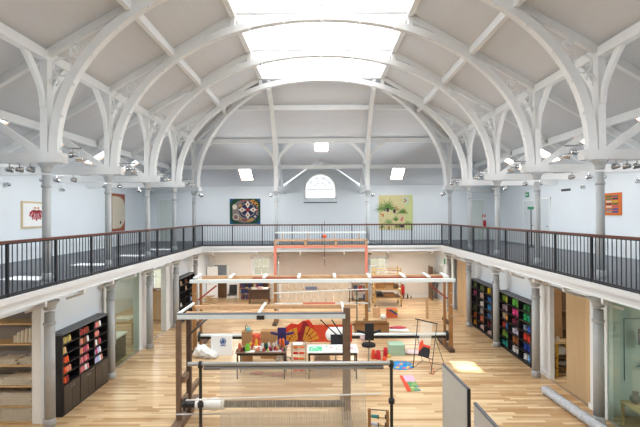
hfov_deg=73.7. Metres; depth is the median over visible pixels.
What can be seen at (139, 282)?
pier
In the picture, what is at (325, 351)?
work table
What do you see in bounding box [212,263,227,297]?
door
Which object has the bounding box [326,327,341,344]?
draped cloth
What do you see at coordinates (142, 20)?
beam
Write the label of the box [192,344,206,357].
crumpled cloth
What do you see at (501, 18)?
beam
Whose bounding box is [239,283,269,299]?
bookshelf
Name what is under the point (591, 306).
door frame
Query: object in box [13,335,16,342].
cone
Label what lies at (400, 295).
baseboard
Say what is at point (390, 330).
sheet
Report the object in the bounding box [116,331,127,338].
countertop
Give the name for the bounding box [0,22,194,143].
beam
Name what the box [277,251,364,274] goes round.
blind
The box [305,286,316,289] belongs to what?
notice
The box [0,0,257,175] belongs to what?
ceiling
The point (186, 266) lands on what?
wall
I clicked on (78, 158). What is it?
spotlight
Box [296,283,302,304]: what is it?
board
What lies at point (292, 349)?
trolley
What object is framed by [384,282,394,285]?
storage box
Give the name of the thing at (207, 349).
crumpled cloth
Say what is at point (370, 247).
trim
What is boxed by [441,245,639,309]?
trim
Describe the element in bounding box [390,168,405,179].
roof window
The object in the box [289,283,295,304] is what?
board
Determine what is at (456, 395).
display screen
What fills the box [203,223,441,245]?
gallery railing
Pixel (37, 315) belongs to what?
wall
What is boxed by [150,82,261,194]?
truss
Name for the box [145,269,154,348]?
column
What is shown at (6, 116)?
beam
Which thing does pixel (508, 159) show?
roof window
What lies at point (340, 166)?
beam
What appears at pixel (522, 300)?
bookcase
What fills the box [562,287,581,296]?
bracket
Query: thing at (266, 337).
cardboard box
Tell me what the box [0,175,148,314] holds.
wall
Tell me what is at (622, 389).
wall right room partition
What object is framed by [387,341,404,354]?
box
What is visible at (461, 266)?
sliding door
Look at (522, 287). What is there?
wall
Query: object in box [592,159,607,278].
column
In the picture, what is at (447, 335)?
loom
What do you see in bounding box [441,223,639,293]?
gallery railing
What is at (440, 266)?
door
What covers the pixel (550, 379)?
floor track
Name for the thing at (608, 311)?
pier
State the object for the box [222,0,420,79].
skylight
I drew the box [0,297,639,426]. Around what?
floor
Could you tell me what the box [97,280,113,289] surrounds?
bracket
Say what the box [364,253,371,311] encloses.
column
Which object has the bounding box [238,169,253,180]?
roof window
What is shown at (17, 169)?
spotlight
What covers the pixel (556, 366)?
shelf
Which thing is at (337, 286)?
board
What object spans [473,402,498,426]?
display screen
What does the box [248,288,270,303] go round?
desk
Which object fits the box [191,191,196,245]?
column
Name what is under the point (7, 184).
spotlight
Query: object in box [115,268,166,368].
glass wall
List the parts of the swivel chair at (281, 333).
backrest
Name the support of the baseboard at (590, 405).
attached to the wall at (547, 356)
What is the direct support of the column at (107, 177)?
on the floor at (516, 248)
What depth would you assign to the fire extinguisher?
26.60 m
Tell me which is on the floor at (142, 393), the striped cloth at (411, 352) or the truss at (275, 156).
the striped cloth at (411, 352)
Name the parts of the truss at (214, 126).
post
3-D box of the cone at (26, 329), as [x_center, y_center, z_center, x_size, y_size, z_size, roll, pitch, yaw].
[-7.459,3.102,10.856,0.100,0.352,0.100,0,0,0]
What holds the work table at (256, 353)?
on the floor at (142, 393)
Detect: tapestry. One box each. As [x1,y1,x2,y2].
[230,199,259,223]
[285,320,351,341]
[374,195,412,229]
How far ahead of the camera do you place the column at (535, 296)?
13.56 m
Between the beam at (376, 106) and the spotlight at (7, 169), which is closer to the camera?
the spotlight at (7, 169)
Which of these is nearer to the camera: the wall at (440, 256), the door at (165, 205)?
the wall at (440, 256)
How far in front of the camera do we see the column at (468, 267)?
19.74 m
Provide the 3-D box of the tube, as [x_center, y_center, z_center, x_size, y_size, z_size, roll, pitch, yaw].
[-7.734,3.714,10.970,0.072,0.068,0.430,0,0,0]
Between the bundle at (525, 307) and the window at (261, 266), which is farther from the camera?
the window at (261, 266)
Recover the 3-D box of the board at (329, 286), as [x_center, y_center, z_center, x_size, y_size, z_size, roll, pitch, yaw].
[0.549,4.477,23.933,0.390,1.614,0.429,0,0,0]
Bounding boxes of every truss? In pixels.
[0,0,639,163]
[0,6,639,175]
[51,45,595,182]
[87,76,557,187]
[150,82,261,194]
[257,80,294,193]
[349,79,384,193]
[380,82,494,192]
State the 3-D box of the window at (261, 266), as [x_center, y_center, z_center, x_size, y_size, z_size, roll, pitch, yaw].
[-3.695,3.589,26.896,1.050,1.550,0.140,0,0,0]
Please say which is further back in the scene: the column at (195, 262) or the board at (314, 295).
the board at (314, 295)
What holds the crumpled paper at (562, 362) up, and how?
on the shelving unit at (562, 340)
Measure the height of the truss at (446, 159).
5.206 m
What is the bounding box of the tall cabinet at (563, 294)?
[554,290,565,347]
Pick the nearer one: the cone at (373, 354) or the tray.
the tray
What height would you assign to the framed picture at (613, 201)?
0.840 m
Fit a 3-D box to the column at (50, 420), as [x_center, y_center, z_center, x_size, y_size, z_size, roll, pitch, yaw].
[-6.716,3.713,10.602,0.438,3.120,0.438,0,0,0]
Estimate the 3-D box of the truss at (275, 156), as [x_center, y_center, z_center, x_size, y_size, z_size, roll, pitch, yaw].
[-2.367,-3.703,23.328,2.193,5.195,7.000,0,0,0]
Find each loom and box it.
[171,302,356,426]
[186,360,394,426]
[190,272,455,353]
[272,231,367,325]
[413,318,443,373]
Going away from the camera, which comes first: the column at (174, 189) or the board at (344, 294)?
the column at (174, 189)
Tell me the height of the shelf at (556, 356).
0.030 m
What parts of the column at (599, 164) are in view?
ring moulding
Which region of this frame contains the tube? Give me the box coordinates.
[12,354,25,361]
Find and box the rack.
[368,408,388,426]
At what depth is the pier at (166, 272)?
19.33 m
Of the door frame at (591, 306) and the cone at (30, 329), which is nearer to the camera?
the cone at (30, 329)
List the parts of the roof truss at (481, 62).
post, post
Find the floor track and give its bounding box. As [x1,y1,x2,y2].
[550,379,587,405]
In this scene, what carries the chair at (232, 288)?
on the floor at (142, 393)
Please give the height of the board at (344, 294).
1.532 m
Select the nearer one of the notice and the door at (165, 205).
the notice
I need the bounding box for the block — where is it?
[373,308,379,316]
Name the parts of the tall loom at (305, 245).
post, post, white rail, white rod, white rod, pine crate frame, post, post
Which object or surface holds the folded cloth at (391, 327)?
on the floor at (142, 393)
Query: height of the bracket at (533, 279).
0.279 m
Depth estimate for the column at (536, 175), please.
13.59 m
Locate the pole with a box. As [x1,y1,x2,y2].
[356,291,357,320]
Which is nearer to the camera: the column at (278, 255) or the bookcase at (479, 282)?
the bookcase at (479, 282)
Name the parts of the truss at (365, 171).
post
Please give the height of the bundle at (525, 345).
0.237 m
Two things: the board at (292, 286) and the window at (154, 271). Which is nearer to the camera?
the board at (292, 286)
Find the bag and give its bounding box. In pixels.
[242,324,252,361]
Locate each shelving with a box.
[0,312,32,422]
[351,283,364,300]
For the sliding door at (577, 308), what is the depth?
12.00 m
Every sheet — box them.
[389,329,408,331]
[554,288,562,336]
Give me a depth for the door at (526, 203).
22.48 m
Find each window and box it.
[82,151,103,164]
[153,271,154,287]
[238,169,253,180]
[253,258,269,274]
[304,173,336,198]
[314,143,328,151]
[370,258,386,274]
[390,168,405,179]
[504,158,520,169]
[541,149,561,161]
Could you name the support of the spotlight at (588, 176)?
attached to the roof truss at (481, 62)
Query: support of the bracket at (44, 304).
attached to the deck
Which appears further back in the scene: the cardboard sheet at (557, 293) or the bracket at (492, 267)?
the bracket at (492, 267)
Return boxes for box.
[261,329,277,358]
[374,282,384,288]
[375,291,382,296]
[383,292,394,296]
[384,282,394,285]
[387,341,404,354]
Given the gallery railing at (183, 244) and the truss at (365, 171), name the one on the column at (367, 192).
the truss at (365, 171)
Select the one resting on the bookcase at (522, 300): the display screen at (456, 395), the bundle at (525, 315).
the bundle at (525, 315)
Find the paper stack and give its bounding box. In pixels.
[115,316,132,320]
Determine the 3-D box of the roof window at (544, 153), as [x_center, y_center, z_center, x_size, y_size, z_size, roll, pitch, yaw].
[9.713,-2.539,18.317,0.990,0.618,0.780,0,0,0]
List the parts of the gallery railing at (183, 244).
rail post, rail post, rail post, rail, rail, handrail, rail post, rail post, rail post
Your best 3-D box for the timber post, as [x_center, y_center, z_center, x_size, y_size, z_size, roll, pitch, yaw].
[5.342,4.770,21.266,0.120,0.950,0.100,0,0,0]
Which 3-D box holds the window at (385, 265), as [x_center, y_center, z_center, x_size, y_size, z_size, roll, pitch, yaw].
[3.655,3.549,26.880,1.050,1.550,0.140,0,0,0]
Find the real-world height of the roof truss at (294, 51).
5.320 m
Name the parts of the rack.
post, post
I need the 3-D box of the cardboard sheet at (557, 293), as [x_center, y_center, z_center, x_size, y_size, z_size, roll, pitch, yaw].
[7.770,3.272,14.121,0.450,1.631,0.090,0,0,0]
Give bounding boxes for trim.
[0,246,202,315]
[202,245,441,251]
[251,257,271,284]
[304,202,336,202]
[368,256,387,283]
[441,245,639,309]
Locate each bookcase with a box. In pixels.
[55,313,107,416]
[173,272,194,323]
[472,278,492,339]
[499,290,531,367]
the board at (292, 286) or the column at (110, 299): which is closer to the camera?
the column at (110, 299)
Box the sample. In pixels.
[400,375,420,391]
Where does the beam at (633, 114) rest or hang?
attached to the ceiling at (511, 45)
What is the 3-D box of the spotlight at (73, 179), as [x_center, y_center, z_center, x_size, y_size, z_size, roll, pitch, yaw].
[-7.929,-1.121,13.705,0.152,0.236,0.176,0,0,29]
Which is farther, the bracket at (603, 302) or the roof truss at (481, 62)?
the roof truss at (481, 62)
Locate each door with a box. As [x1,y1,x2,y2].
[159,199,171,240]
[207,266,217,300]
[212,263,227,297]
[438,263,443,299]
[446,266,451,302]
[457,260,466,316]
[472,199,484,239]
[523,199,533,244]
[540,197,550,246]
[550,286,589,403]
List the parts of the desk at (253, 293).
drawer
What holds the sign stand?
on the floor at (516, 248)
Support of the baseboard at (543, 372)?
attached to the wall at (547, 356)
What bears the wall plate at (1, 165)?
attached to the wall at (79, 209)
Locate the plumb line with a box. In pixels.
[322,221,326,265]
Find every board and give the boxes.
[211,335,231,355]
[281,283,288,304]
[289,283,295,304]
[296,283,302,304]
[304,283,310,301]
[311,283,317,301]
[319,283,325,301]
[326,283,332,301]
[334,283,340,302]
[341,283,347,302]
[428,265,432,299]
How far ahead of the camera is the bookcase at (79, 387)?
11.83 m
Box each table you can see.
[116,318,132,344]
[235,346,287,378]
[307,344,357,378]
[619,400,639,424]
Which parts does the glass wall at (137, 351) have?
rail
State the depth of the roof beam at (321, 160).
26.16 m
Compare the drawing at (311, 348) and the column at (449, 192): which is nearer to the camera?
the drawing at (311, 348)
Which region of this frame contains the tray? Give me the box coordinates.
[252,333,260,345]
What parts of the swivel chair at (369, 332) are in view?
seat, backrest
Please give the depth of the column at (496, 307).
16.65 m
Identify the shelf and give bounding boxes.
[554,338,565,343]
[554,353,565,358]
[555,365,566,368]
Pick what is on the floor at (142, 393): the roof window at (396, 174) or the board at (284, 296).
the board at (284, 296)
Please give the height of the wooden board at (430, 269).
2.000 m
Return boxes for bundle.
[523,304,529,310]
[523,314,529,320]
[523,333,529,340]
[523,343,528,349]
[523,353,528,359]
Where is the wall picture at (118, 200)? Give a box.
[111,193,124,230]
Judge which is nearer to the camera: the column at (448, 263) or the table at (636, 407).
the table at (636, 407)
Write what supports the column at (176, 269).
on the floor at (142, 393)
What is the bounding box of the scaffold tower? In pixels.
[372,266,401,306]
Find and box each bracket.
[24,301,46,313]
[66,289,84,299]
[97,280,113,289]
[122,273,135,280]
[491,266,504,272]
[509,271,524,278]
[532,278,549,286]
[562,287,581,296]
[601,299,623,310]
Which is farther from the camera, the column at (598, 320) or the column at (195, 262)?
the column at (195, 262)
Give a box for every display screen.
[442,363,470,426]
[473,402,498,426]
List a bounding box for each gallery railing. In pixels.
[0,225,202,299]
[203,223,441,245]
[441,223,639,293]
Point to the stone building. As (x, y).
(257, 262)
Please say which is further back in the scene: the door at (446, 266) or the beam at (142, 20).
the door at (446, 266)
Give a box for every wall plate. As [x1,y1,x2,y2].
[0,164,149,188]
[494,160,639,186]
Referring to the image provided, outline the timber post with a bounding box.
[426,299,428,318]
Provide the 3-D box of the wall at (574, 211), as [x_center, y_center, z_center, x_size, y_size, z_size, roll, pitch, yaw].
[11.101,1.608,7.519,0.250,7.116,39.100,0,0,0]
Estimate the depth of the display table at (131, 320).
17.26 m
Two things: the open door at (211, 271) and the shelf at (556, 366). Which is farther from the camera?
the open door at (211, 271)
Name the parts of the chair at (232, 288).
backrest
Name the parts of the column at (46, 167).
ring moulding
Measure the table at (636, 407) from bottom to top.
0.580 m
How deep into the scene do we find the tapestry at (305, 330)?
16.22 m
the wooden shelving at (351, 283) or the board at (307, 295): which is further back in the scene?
the wooden shelving at (351, 283)
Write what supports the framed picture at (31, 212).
attached to the wall at (79, 209)
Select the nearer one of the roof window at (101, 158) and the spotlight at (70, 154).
the spotlight at (70, 154)
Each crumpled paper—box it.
[554,345,565,355]
[558,359,566,365]
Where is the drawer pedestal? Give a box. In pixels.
[314,355,329,375]
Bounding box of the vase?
[629,391,639,403]
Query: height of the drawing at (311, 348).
0.008 m
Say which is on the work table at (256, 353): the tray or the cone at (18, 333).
the tray
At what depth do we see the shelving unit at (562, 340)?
13.59 m
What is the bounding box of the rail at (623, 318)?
[623,318,639,380]
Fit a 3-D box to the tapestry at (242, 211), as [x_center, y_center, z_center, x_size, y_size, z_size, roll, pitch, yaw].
[-4.711,-0.135,26.816,1.923,1.588,0.072,0,0,0]
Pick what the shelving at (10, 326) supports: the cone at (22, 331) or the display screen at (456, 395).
the cone at (22, 331)
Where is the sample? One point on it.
(409, 382)
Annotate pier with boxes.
[133,271,147,350]
[161,262,171,330]
[467,260,475,277]
[601,302,613,419]
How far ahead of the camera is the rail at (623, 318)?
10.71 m
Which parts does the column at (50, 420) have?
ring moulding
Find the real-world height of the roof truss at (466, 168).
5.320 m
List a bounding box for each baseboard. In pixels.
[228,295,434,297]
[540,368,550,378]
[588,402,592,409]
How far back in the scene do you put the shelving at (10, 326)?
11.20 m
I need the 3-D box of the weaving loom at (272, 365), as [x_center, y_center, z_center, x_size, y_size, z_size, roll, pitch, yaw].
[-0.654,4.276,9.587,4.663,1.923,0.700,0,0,0]
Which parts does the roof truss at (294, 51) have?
post, post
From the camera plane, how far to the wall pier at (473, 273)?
20.48 m
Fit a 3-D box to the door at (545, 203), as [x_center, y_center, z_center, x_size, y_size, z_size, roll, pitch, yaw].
[10.960,0.417,20.811,0.080,2.392,0.974,0,0,0]
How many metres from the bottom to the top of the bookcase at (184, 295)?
2.200 m
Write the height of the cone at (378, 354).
0.330 m
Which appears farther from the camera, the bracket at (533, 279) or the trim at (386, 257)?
the trim at (386, 257)
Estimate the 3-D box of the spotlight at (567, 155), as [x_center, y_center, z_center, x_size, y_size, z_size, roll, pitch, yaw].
[6.079,-1.458,10.545,0.176,0.236,0.152,0,0,25]
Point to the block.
(376, 311)
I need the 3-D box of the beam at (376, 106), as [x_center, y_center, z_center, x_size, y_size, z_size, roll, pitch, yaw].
[0.070,-5.262,21.198,9.106,0.240,0.140,0,0,0]
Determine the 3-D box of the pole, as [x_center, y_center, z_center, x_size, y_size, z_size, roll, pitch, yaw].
[1.758,4.487,20.320,0.055,1.550,0.055,0,0,23]
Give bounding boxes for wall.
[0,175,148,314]
[0,284,102,423]
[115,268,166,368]
[149,163,494,295]
[172,252,208,322]
[436,251,456,309]
[475,261,536,299]
[495,172,639,259]
[537,281,589,378]
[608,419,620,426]
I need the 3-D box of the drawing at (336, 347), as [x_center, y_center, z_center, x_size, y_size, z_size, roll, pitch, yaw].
[0.634,4.381,13.883,0.273,0.008,0.400,0,0,0]
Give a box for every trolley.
[291,341,305,377]
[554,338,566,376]
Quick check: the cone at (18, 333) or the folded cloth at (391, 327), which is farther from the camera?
the folded cloth at (391, 327)
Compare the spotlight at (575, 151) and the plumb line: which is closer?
the spotlight at (575, 151)
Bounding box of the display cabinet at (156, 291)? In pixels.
[153,288,160,320]
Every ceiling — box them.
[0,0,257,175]
[160,79,482,185]
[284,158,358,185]
[385,0,639,173]
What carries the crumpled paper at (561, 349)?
on the shelving unit at (562, 340)
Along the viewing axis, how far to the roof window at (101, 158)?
18.39 m
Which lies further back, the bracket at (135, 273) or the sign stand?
the sign stand
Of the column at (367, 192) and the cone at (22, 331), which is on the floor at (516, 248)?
the column at (367, 192)
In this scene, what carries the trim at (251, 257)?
attached to the wall at (429, 207)
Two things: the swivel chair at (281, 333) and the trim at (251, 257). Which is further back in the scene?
the trim at (251, 257)
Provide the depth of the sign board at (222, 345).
15.84 m
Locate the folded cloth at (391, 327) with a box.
[389,326,406,328]
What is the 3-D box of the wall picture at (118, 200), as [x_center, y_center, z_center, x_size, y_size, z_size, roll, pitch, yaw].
[-10.764,-0.058,22.793,0.070,1.981,1.428,0,0,0]
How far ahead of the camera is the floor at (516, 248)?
14.88 m
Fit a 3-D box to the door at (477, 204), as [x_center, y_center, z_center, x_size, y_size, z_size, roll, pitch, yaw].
[9.848,0.370,26.806,0.947,2.540,0.040,0,0,0]
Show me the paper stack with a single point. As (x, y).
(118, 318)
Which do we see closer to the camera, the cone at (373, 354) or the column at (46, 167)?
the column at (46, 167)
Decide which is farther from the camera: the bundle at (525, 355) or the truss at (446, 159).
the truss at (446, 159)
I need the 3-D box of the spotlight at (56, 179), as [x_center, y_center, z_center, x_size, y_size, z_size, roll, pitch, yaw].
[-8.481,-1.118,13.708,0.176,0.236,0.152,0,0,-44]
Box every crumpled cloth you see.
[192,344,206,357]
[198,347,211,358]
[202,350,217,358]
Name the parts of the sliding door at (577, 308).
door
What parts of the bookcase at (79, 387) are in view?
panel, door, shelf, shelf, shelf, shelf, shelf, panel, door, panel, door, panel, door, door, shelf, panel, door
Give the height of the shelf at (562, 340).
0.030 m
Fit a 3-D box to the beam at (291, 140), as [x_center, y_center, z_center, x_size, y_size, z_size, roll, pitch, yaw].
[0.081,-3.910,22.974,13.760,0.240,0.200,0,0,0]
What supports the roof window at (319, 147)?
attached to the ceiling at (299, 123)
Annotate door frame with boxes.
[102,283,105,312]
[590,295,597,403]
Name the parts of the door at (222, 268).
glass panel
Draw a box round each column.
[38,162,54,281]
[43,298,59,426]
[102,174,113,265]
[104,280,117,379]
[143,182,151,256]
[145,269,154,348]
[170,187,177,249]
[172,260,180,327]
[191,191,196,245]
[192,254,198,310]
[273,191,279,243]
[273,254,279,310]
[364,190,370,244]
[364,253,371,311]
[446,190,452,243]
[446,253,451,310]
[465,259,472,326]
[466,185,473,248]
[490,267,500,347]
[492,180,501,254]
[528,278,541,377]
[531,172,542,263]
[588,296,605,424]
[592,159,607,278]
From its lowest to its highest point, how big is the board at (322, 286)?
1.505 m
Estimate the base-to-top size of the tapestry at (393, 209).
2.178 m
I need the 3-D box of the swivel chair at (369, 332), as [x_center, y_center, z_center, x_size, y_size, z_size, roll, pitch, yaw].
[1.651,4.479,14.617,0.742,1.527,0.632,0,0,-35]
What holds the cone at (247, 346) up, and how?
on the work table at (256, 353)
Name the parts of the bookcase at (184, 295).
panel, panel, panel, panel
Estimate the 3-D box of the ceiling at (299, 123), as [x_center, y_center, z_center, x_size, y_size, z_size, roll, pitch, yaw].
[0.081,-4.098,23.399,21.640,4.672,7.030,0,0,0]
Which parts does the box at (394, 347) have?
lid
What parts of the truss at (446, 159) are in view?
post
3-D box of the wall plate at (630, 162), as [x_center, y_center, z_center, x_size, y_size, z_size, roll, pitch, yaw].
[10.897,-1.780,7.406,0.120,0.140,38.850,0,0,0]
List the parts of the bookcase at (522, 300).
panel, panel, panel, panel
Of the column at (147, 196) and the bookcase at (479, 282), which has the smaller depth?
the column at (147, 196)
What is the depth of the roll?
10.96 m
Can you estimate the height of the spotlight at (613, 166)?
0.236 m
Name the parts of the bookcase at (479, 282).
panel, panel, panel, panel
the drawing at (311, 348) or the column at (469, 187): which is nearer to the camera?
the drawing at (311, 348)
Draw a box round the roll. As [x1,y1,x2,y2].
[541,386,607,426]
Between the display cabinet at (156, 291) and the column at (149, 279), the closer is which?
the column at (149, 279)
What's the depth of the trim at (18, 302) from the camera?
10.81 m
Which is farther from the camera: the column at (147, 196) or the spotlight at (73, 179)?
the column at (147, 196)
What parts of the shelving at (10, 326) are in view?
shelf, shelf, shelf, shelf, shelf, shelf, panel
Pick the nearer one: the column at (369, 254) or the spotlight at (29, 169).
the spotlight at (29, 169)
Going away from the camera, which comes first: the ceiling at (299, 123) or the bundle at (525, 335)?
the bundle at (525, 335)
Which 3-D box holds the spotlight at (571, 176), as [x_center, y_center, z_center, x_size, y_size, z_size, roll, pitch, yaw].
[8.079,-1.208,13.669,0.152,0.236,0.176,0,0,-29]
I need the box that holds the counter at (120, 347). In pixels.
[115,331,127,362]
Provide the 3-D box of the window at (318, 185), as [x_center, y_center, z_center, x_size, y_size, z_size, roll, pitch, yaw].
[0.022,-1.741,26.911,2.060,1.630,0.110,0,0,0]
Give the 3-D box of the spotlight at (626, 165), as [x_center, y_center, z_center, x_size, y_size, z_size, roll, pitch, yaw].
[7.623,-1.216,10.581,0.176,0.236,0.152,-1,0,44]
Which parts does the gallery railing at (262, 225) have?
rail, handrail, rail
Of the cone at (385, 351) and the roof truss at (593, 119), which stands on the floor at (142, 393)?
the cone at (385, 351)
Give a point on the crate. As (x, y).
(390, 312)
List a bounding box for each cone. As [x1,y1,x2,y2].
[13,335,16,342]
[17,332,20,342]
[21,330,24,342]
[25,328,28,342]
[28,328,31,342]
[245,343,249,351]
[371,349,375,358]
[375,350,380,359]
[383,347,387,357]
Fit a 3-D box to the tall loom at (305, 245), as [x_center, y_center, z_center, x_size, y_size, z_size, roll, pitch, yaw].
[0.042,3.072,20.489,4.569,4.399,1.000,0,0,0]
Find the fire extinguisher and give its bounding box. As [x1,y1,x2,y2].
[399,284,404,294]
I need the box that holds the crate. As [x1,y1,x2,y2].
[386,308,397,317]
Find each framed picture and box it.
[21,201,41,228]
[605,192,621,214]
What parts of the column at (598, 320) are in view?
ring moulding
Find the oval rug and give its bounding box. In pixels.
[393,361,412,369]
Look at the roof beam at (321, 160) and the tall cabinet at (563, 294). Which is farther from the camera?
the roof beam at (321, 160)
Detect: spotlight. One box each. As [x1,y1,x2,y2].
[4,163,13,172]
[4,180,10,186]
[15,163,23,172]
[26,163,34,172]
[53,175,59,181]
[67,149,75,157]
[70,175,76,181]
[76,152,83,161]
[562,150,569,158]
[568,172,574,179]
[570,146,578,154]
[586,172,592,179]
[611,160,620,169]
[623,160,631,168]
[633,160,639,168]
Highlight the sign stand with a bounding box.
[527,207,533,246]
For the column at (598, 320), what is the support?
on the floor at (142, 393)
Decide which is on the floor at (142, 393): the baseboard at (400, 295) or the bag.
the bag
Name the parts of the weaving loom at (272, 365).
post, leash rod, post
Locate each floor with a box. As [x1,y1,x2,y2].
[0,240,638,294]
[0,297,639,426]
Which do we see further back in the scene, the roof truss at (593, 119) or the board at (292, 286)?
the board at (292, 286)
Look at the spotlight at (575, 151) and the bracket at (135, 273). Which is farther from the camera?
the bracket at (135, 273)
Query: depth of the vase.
10.31 m
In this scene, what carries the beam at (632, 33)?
attached to the ceiling at (511, 45)
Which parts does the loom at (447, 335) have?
post, post, red rail, red rail, post, post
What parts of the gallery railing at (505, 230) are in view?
rail post, rail post, rail post, rail post, rail post, handrail, rail, rail, rail post, rail post, rail post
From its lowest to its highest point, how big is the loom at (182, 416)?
2.900 m
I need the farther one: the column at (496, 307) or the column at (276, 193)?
the column at (276, 193)
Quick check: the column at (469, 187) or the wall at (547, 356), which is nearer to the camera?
the wall at (547, 356)
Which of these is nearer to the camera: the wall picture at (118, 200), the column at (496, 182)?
the column at (496, 182)
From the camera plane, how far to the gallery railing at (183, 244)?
11.46 m
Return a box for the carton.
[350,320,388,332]
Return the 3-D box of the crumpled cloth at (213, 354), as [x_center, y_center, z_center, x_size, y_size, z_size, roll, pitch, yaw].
[-3.998,5.142,15.644,0.566,0.280,0.531,0,0,0]
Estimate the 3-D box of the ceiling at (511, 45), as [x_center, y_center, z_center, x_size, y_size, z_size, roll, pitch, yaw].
[6.939,-4.153,7.449,8.110,4.748,38.900,0,0,0]
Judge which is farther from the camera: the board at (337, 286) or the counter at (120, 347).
the board at (337, 286)
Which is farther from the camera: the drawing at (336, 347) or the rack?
the drawing at (336, 347)
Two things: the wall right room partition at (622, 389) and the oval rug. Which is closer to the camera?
the wall right room partition at (622, 389)
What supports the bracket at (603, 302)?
attached to the deck
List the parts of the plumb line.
cord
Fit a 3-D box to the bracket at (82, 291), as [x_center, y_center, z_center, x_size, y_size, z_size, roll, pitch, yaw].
[-6.377,2.103,11.097,0.533,0.279,0.070,0,0,0]
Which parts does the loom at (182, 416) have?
post, rail, post, rail, rod, post, post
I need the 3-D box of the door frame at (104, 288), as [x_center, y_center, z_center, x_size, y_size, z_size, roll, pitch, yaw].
[-7.089,3.627,13.829,0.240,3.320,0.150,0,0,0]
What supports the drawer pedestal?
on the floor at (142, 393)
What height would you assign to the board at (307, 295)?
1.592 m
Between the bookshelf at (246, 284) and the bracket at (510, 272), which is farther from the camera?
the bookshelf at (246, 284)
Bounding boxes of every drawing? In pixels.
[309,346,321,350]
[335,346,342,349]
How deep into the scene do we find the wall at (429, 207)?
26.85 m
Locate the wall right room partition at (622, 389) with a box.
[613,302,639,415]
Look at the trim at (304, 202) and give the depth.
26.79 m
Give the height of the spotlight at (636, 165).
0.236 m
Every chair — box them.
[227,285,236,301]
[270,328,293,360]
[357,323,380,360]
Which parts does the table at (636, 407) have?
leg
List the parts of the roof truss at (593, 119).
post, post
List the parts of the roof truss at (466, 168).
post, post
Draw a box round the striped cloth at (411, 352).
[405,350,418,354]
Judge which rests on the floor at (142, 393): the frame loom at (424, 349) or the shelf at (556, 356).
the frame loom at (424, 349)

